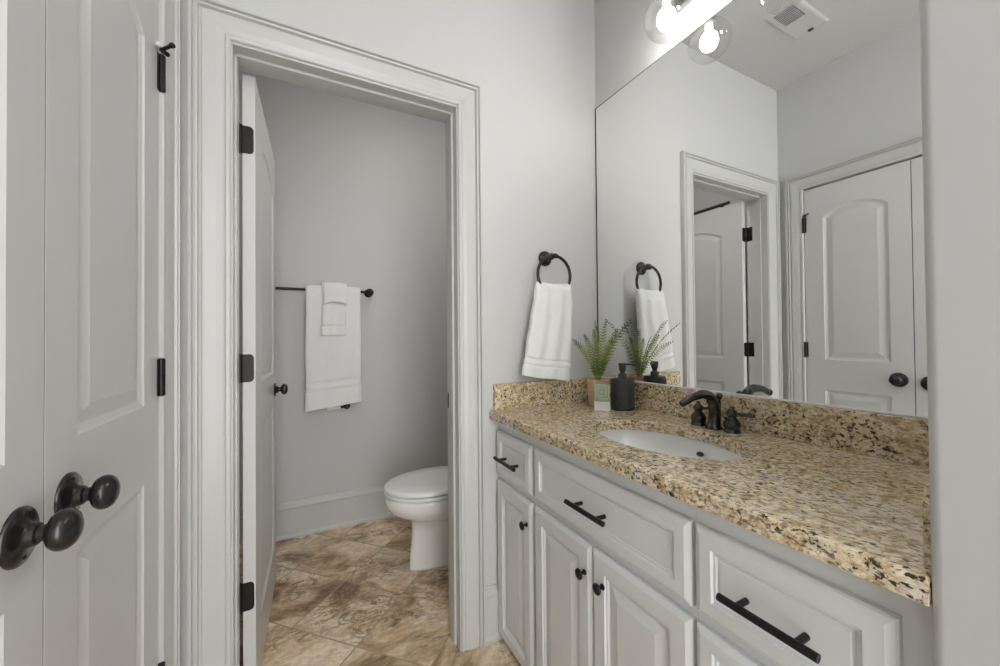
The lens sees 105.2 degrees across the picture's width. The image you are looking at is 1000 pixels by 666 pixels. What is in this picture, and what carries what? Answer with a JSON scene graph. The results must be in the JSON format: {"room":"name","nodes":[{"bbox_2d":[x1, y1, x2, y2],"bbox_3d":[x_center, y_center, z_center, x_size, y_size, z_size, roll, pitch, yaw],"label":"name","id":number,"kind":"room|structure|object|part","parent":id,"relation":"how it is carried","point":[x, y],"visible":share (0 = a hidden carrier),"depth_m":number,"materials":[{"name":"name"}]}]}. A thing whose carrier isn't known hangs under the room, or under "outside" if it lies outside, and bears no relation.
{"room":"bathroom","nodes":[
{"label":"bathroom","id":0,"kind":"room"},
{"bbox_2d":[158,21,158,557],"bbox_3d":[-0.280,-0.197,-0.282,0.120,2.720,2.948,0,-1,-27],"label":"wall","id":1,"kind":"structure","parent":0,"point":[158,21],"depth_m":0.94,"materials":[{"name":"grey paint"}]},
{"bbox_2d":[0,0,83,665],"bbox_3d":[-0.510,0.153,0.325,0.092,2.022,0.459,0,-1,-27],"label":"door","id":2,"kind":"structure","parent":1,"relation":"in","point":[24,534],"depth_m":0.48,"materials":[{"name":"grey paint"}]},
{"bbox_3d":[-0.534,0.153,0.311,0.035,2.022,0.456,0,-1,-27],"label":"panel","id":3,"kind":"part","parent":2,"relation":"part of","materials":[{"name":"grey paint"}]},
{"bbox_3d":[-0.569,0.253,0.488,0.049,0.051,0.051,0,-1,-27],"label":"knob","id":4,"kind":"part","parent":2,"relation":"part of","materials":[{"name":"brown metal"}]},
{"bbox_2d":[43,0,175,665],"bbox_3d":[-0.721,0.160,0.739,0.092,2.022,0.470,0,-1,-27],"label":"door","id":5,"kind":"structure","parent":1,"relation":"in","point":[105,376],"depth_m":0.68,"materials":[{"name":"grey paint"}]},
{"bbox_3d":[-0.620,0.246,0.589,0.049,0.051,0.051,0,-1,-27],"label":"knob","id":6,"kind":"part","parent":5,"relation":"part of","materials":[{"name":"brown metal"}]},
{"bbox_3d":[-0.814,-0.691,0.936,0.051,0.024,0.013,-1,-1,25],"label":"stop arm","id":7,"kind":"part","parent":5,"relation":"part of","materials":[{"name":"black metal"}]},
{"bbox_2d":[158,0,180,665],"bbox_3d":[-0.614,0.112,0.529,0.022,2.128,1.099,0,-1,-27],"label":"trim","id":8,"kind":"structure","parent":1,"relation":"attached to","point":[169,560],"depth_m":0.98,"materials":[{"name":"grey paint"}]},
{"bbox_2d":[239,70,447,510],"bbox_3d":[-0.889,-0.160,2.505,1.700,2.720,0.100,0,-1,-27],"label":"wall","id":9,"kind":"structure","parent":0,"point":[360,187],"depth_m":2.45,"materials":[{"name":"grey paint"}]},
{"bbox_2d":[240,485,394,548],"bbox_3d":[-0.851,1.096,2.437,1.500,0.205,0.022,0,-1,-27],"label":"baseboard","id":10,"kind":"structure","parent":9,"relation":"attached to","point":[303,517],"depth_m":2.33,"materials":[{"name":"grey paint"}]},
{"bbox_2d":[275,287,373,297],"bbox_3d":[-1.105,-0.256,2.294,0.668,0.054,0.082,0,-1,-27],"label":"towel bar","id":11,"kind":"object","parent":9,"relation":"attached to","point":[368,293],"visible":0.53,"depth_m":2.24,"materials":[{"name":"black metal"}]},
{"bbox_2d":[305,285,361,411],"bbox_3d":[-1.006,0.087,2.314,0.315,0.746,0.055,0,-1,-27],"label":"bath towel","id":12,"kind":"object","parent":11,"relation":"hanging from","point":[332,362],"visible":0.87,"depth_m":2.29,"materials":[{"name":"white fabric"}]},
{"bbox_2d":[321,282,346,334],"bbox_3d":[-1.007,-0.147,2.312,0.143,0.322,0.098,0,-1,-27],"label":"washcloth","id":13,"kind":"object","parent":12,"relation":"on","point":[334,294],"visible":0.99,"depth_m":2.28,"materials":[{"name":"white fabric"}]},
{"bbox_2d":[341,404,349,408],"bbox_3d":[-0.966,0.458,2.379,0.066,0.040,0.038,0,-1,-27],"label":"paper holder","id":14,"kind":"object","parent":9,"relation":"attached to","point":[347,406],"visible":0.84,"depth_m":2.38,"materials":[{"name":"black metal"}]},
{"bbox_2d":[327,406,340,410],"bbox_3d":[-1.017,0.458,2.341,0.075,0.032,0.032,0,-1,-27],"label":"paper roll","id":15,"kind":"object","parent":14,"relation":"on","point":[336,407],"visible":0.64,"depth_m":2.33,"materials":[{"name":"white paper"}]},
{"bbox_2d":[240,516,520,665],"bbox_3d":[0.060,1.221,0.658,2.500,0.100,4.350,0,-1,-27],"label":"floor","id":16,"kind":"structure","parent":0,"point":[350,595],"depth_m":1.66,"materials":[{"name":"tile"}]},
{"bbox_2d":[383,466,448,570],"bbox_3d":[-0.236,0.792,2.044,0.747,0.795,0.450,0,-1,-27],"label":"toilet","id":17,"kind":"object","parent":16,"relation":"on","point":[420,496],"visible":0.46,"depth_m":1.91,"materials":[{"name":"white ceramic"}]},
{"bbox_3d":[-0.352,0.793,1.985,0.487,0.022,0.368,0,-1,-27],"label":"seat","id":18,"kind":"part","parent":17,"relation":"part of","materials":[{"name":"white ceramic"}]},
{"bbox_3d":[-0.351,0.767,1.986,0.488,0.029,0.368,0,-1,-27],"label":"lid","id":19,"kind":"part","parent":17,"relation":"part of","materials":[{"name":"white ceramic"}]},
{"bbox_3d":[-0.270,0.996,2.024,0.662,0.386,0.366,0,-1,-27],"label":"bowl","id":20,"kind":"part","parent":17,"relation":"part of","materials":[{"name":"white ceramic"}]},
{"bbox_2d":[493,423,536,665],"bbox_3d":[0.261,0.754,1.482,0.562,0.848,0.272,0,-1,-27],"label":"vanity cabinet","id":21,"kind":"object","parent":16,"relation":"on","point":[515,458],"visible":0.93,"depth_m":1.34,"materials":[{"name":"white paint"}]},
{"bbox_3d":[0.025,0.465,1.367,0.038,0.013,0.148,0,-1,-27],"label":"pull handle","id":22,"kind":"part","parent":21,"relation":"part of","materials":[{"name":"black metal"}]},
{"bbox_3d":[0.050,0.459,1.378,0.018,0.166,0.255,0,-1,-27],"label":"drawer","id":23,"kind":"part","parent":21,"relation":"part of","materials":[{"name":"white paint"}]},
{"bbox_3d":[0.078,0.643,1.277,0.027,0.028,0.028,0,-1,-27],"label":"knob","id":24,"kind":"part","parent":21,"relation":"part of","materials":[{"name":"black metal"}]},
{"bbox_2d":[534,439,697,665],"bbox_3d":[0.455,0.749,1.102,0.562,0.848,0.579,0,-1,-27],"label":"vanity cabinet","id":25,"kind":"object","parent":16,"relation":"on","point":[615,553],"visible":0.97,"depth_m":0.94,"materials":[{"name":"white paint"}]},
{"bbox_3d":[0.182,0.857,1.122,0.018,0.593,0.278,0,-1,-27],"label":"door","id":26,"kind":"part","parent":25,"relation":"part of","materials":[{"name":"white paint"}]},
{"bbox_3d":[0.213,0.636,1.012,0.027,0.028,0.028,0,-1,-27],"label":"knob","id":27,"kind":"part","parent":25,"relation":"part of","materials":[{"name":"black metal"}]},
{"bbox_3d":[0.223,0.456,0.980,0.038,0.013,0.146,0,-1,-27],"label":"pull handle","id":28,"kind":"part","parent":25,"relation":"part of","materials":[{"name":"black metal"}]},
{"bbox_3d":[0.245,0.635,0.950,0.027,0.028,0.028,0,-1,-27],"label":"knob","id":29,"kind":"part","parent":25,"relation":"part of","materials":[{"name":"black metal"}]},
{"bbox_3d":[0.245,0.453,0.997,0.018,0.166,0.568,0,-1,-27],"label":"drawer","id":30,"kind":"part","parent":25,"relation":"part of","materials":[{"name":"white paint"}]},
{"bbox_3d":[0.312,0.853,0.867,0.018,0.593,0.286,0,-1,-27],"label":"door","id":31,"kind":"part","parent":25,"relation":"part of","materials":[{"name":"white paint"}]},
{"bbox_2d":[489,401,931,606],"bbox_3d":[0.469,0.307,1.089,0.546,0.032,1.176,0,-1,-27],"label":"countertop","id":32,"kind":"structure","parent":25,"relation":"on","point":[860,515],"depth_m":0.73,"materials":[{"name":"beige stone"}]},
{"bbox_2d":[572,319,630,406],"bbox_3d":[0.374,0.119,1.522,0.217,0.355,0.319,0,-1,-14],"label":"potted fern","id":33,"kind":"object","parent":32,"relation":"on","point":[590,381],"visible":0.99,"depth_m":1.54,"materials":[{"name":"green plant"}]},
{"bbox_2d":[594,384,609,410],"bbox_3d":[0.392,0.246,1.466,0.059,0.100,0.022,-1,-1,16],"label":"soap box","id":34,"kind":"object","parent":32,"relation":"on","point":[601,391],"visible":1,"depth_m":1.46,"materials":[{"name":"green"}]},
{"bbox_3d":[0.392,0.229,1.466,0.057,0.066,0.020,-1,-1,16],"label":"green lid","id":35,"kind":"part","parent":34,"relation":"part of","materials":[{"name":"green"}]},
{"bbox_2d":[611,363,634,410],"bbox_3d":[0.475,0.205,1.482,0.090,0.179,0.090,0,-1,-27],"label":"soap dispenser","id":36,"kind":"object","parent":32,"relation":"on","point":[622,386],"visible":1,"depth_m":1.45,"materials":[{"name":"black plastic"}]},
{"bbox_2d":[599,430,741,459],"bbox_3d":[0.458,0.393,1.081,0.340,0.138,0.488,0,-1,-27],"label":"basin","id":37,"kind":"object","parent":32,"relation":"in","point":[657,442],"visible":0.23,"depth_m":1.23,"materials":[{"name":"white ceramic"}]},
{"bbox_2d":[679,390,754,433],"bbox_3d":[0.626,0.230,1.157,0.202,0.122,0.161,-1,-1,7],"label":"faucet","id":38,"kind":"object","parent":32,"relation":"on","point":[731,424],"visible":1,"depth_m":1.14,"materials":[{"name":"black metal"}]},
{"bbox_3d":[0.630,0.253,1.215,0.045,0.076,0.045,0,-1,-27],"label":"handle","id":39,"kind":"part","parent":38,"relation":"part of","materials":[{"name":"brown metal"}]},
{"bbox_3d":[0.596,0.230,1.135,0.171,0.122,0.048,0,-1,-27],"label":"spout","id":40,"kind":"part","parent":38,"relation":"part of","materials":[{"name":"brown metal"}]},
{"bbox_3d":[0.675,0.237,1.175,0.018,0.106,0.018,0,-1,-27],"label":"lift rod","id":41,"kind":"part","parent":38,"relation":"part of","materials":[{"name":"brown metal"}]},
{"bbox_3d":[0.679,0.252,1.120,0.045,0.076,0.045,0,-1,-27],"label":"handle","id":42,"kind":"part","parent":38,"relation":"part of","materials":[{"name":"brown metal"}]},
{"bbox_3d":[0.698,0.234,1.090,0.017,0.012,0.052,0,-1,-33],"label":"lever","id":43,"kind":"part","parent":38,"relation":"part of","materials":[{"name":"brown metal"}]},
{"bbox_2d":[696,508,932,665],"bbox_3d":[0.660,0.742,0.701,0.562,0.848,0.320,0,-1,-27],"label":"vanity cabinet","id":44,"kind":"object","parent":16,"relation":"on","point":[762,600],"visible":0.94,"depth_m":0.59,"materials":[{"name":"white paint"}]},
{"bbox_3d":[0.445,0.695,0.607,0.018,0.285,0.283,0,-1,-27],"label":"drawer","id":45,"kind":"part","parent":44,"relation":"part of","materials":[{"name":"white paint"}]},
{"bbox_3d":[0.418,0.451,0.598,0.038,0.013,0.144,0,-1,-27],"label":"pull handle","id":46,"kind":"part","parent":44,"relation":"part of","materials":[{"name":"black metal"}]},
{"bbox_2d":[181,0,597,665],"bbox_3d":[-0.254,-0.177,1.454,1.747,2.720,0.120,0,-1,-27],"label":"wall","id":47,"kind":"structure","parent":0,"point":[532,61],"depth_m":1.54,"materials":[{"name":"grey paint"}]},
{"bbox_2d":[239,74,287,665],"bbox_3d":[-0.942,0.170,1.526,0.149,2.018,0.707,0,-1,-27],"label":"door","id":48,"kind":"structure","parent":47,"relation":"in","point":[257,360],"depth_m":1.29,"materials":[{"name":"grey paint"}]},
{"bbox_3d":[-0.957,0.171,1.541,0.035,2.018,0.665,0,-1,-26],"label":"panel","id":49,"kind":"part","parent":48,"relation":"part of","materials":[{"name":"grey paint"}]},
{"bbox_3d":[-1.029,0.265,1.807,0.049,0.051,0.051,0,-1,-27],"label":"knob","id":50,"kind":"part","parent":48,"relation":"part of","materials":[{"name":"brown metal"}]},
{"bbox_2d":[187,0,485,665],"bbox_3d":[-0.497,0.117,1.325,0.896,2.132,0.165,0,-1,-27],"label":"trim","id":51,"kind":"structure","parent":47,"relation":"attached to","point":[223,39],"depth_m":1.15,"materials":[{"name":"grey paint"}]},
{"bbox_2d":[486,583,502,644],"bbox_3d":[0.000,1.078,1.485,0.132,0.205,0.022,0,-1,-27],"label":"baseboard","id":52,"kind":"structure","parent":47,"relation":"attached to","point":[493,635],"depth_m":1.47,"materials":[{"name":"grey paint"}]},
{"bbox_2d":[493,377,595,409],"bbox_3d":[0.213,0.249,1.608,0.530,0.100,0.020,0,-1,-27],"label":"backsplash","id":53,"kind":"structure","parent":47,"relation":"attached to","point":[547,392],"depth_m":1.57,"materials":[{"name":"beige stone"}]},
{"bbox_2d":[536,251,571,284],"bbox_3d":[0.212,-0.248,1.590,0.173,0.195,0.066,0,-1,-27],"label":"towel ring","id":54,"kind":"object","parent":47,"relation":"attached to","point":[545,258],"visible":0.83,"depth_m":1.59,"materials":[{"name":"brown metal"}]},
{"bbox_2d":[522,281,571,380],"bbox_3d":[0.191,-0.004,1.546,0.244,0.407,0.058,0,-1,-27],"label":"hand towel","id":55,"kind":"object","parent":54,"relation":"hanging from","point":[549,336],"visible":1,"depth_m":1.53,"materials":[{"name":"white fabric"}]},
{"bbox_2d":[587,378,609,406],"bbox_3d":[0.403,0.243,1.564,0.092,0.108,0.092,0,-1,-27],"label":"pot","id":56,"kind":"object","parent":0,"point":[590,381],"depth_m":1.54,"materials":[{"name":"brown wood"}]},
{"bbox_2d":[594,0,828,406],"bbox_3d":[0.777,-0.189,1.226,0.118,2.720,1.226,0,-1,-27],"label":"wall","id":57,"kind":"structure","parent":0,"point":[628,37],"depth_m":1.56,"materials":[{"name":"grey paint"}]},
{"bbox_2d":[657,0,691,30],"bbox_3d":[0.686,-1.104,1.065,0.186,0.243,0.632,0,-1,-27],"label":"vanity light","id":58,"kind":"object","parent":57,"relation":"attached to","point":[666,18],"visible":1,"depth_m":1.26,"materials":[{"name":"white glass"}]},
{"bbox_3d":[0.554,-1.042,1.273,0.060,0.058,0.060,0,-1,-27],"label":"bulb","id":59,"kind":"part","parent":58,"relation":"part of","materials":[{"name":"white glass"}]},
{"bbox_3d":[0.759,-1.185,1.103,0.022,0.080,0.580,0,-1,-27],"label":"plate","id":60,"kind":"part","parent":58,"relation":"part of","materials":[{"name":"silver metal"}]},
{"bbox_2d":[595,0,927,418],"bbox_3d":[0.707,-0.422,1.222,0.009,1.224,1.174,0,-1,-27],"label":"wall mirror","id":61,"kind":"object","parent":57,"relation":"attached to","point":[760,200],"visible":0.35,"depth_m":1.08,"materials":[{"name":"silver mirror"}]},
{"bbox_2d":[597,377,928,467],"bbox_3d":[0.705,0.240,1.206,0.020,0.100,1.144,0,-1,-27],"label":"backsplash","id":62,"kind":"structure","parent":57,"relation":"attached to","point":[903,439],"depth_m":0.98,"materials":[{"name":"beige stone"}]},
{"bbox_2d":[919,0,999,665],"bbox_3d":[1.192,-0.208,-0.189,0.669,2.720,1.772,0,-1,-27],"label":"wall","id":63,"kind":"structure","parent":0,"point":[960,39],"depth_m":0.42,"materials":[{"name":"grey paint"}]},
{"bbox_2d":[922,481,930,568],"bbox_3d":[0.747,0.233,0.578,0.518,0.100,0.011,0,-1,-27],"label":"backsplash","id":64,"kind":"structure","parent":63,"relation":"attached to","point":[925,487],"depth_m":0.46,"materials":[{"name":"beige stone"}]}
]}

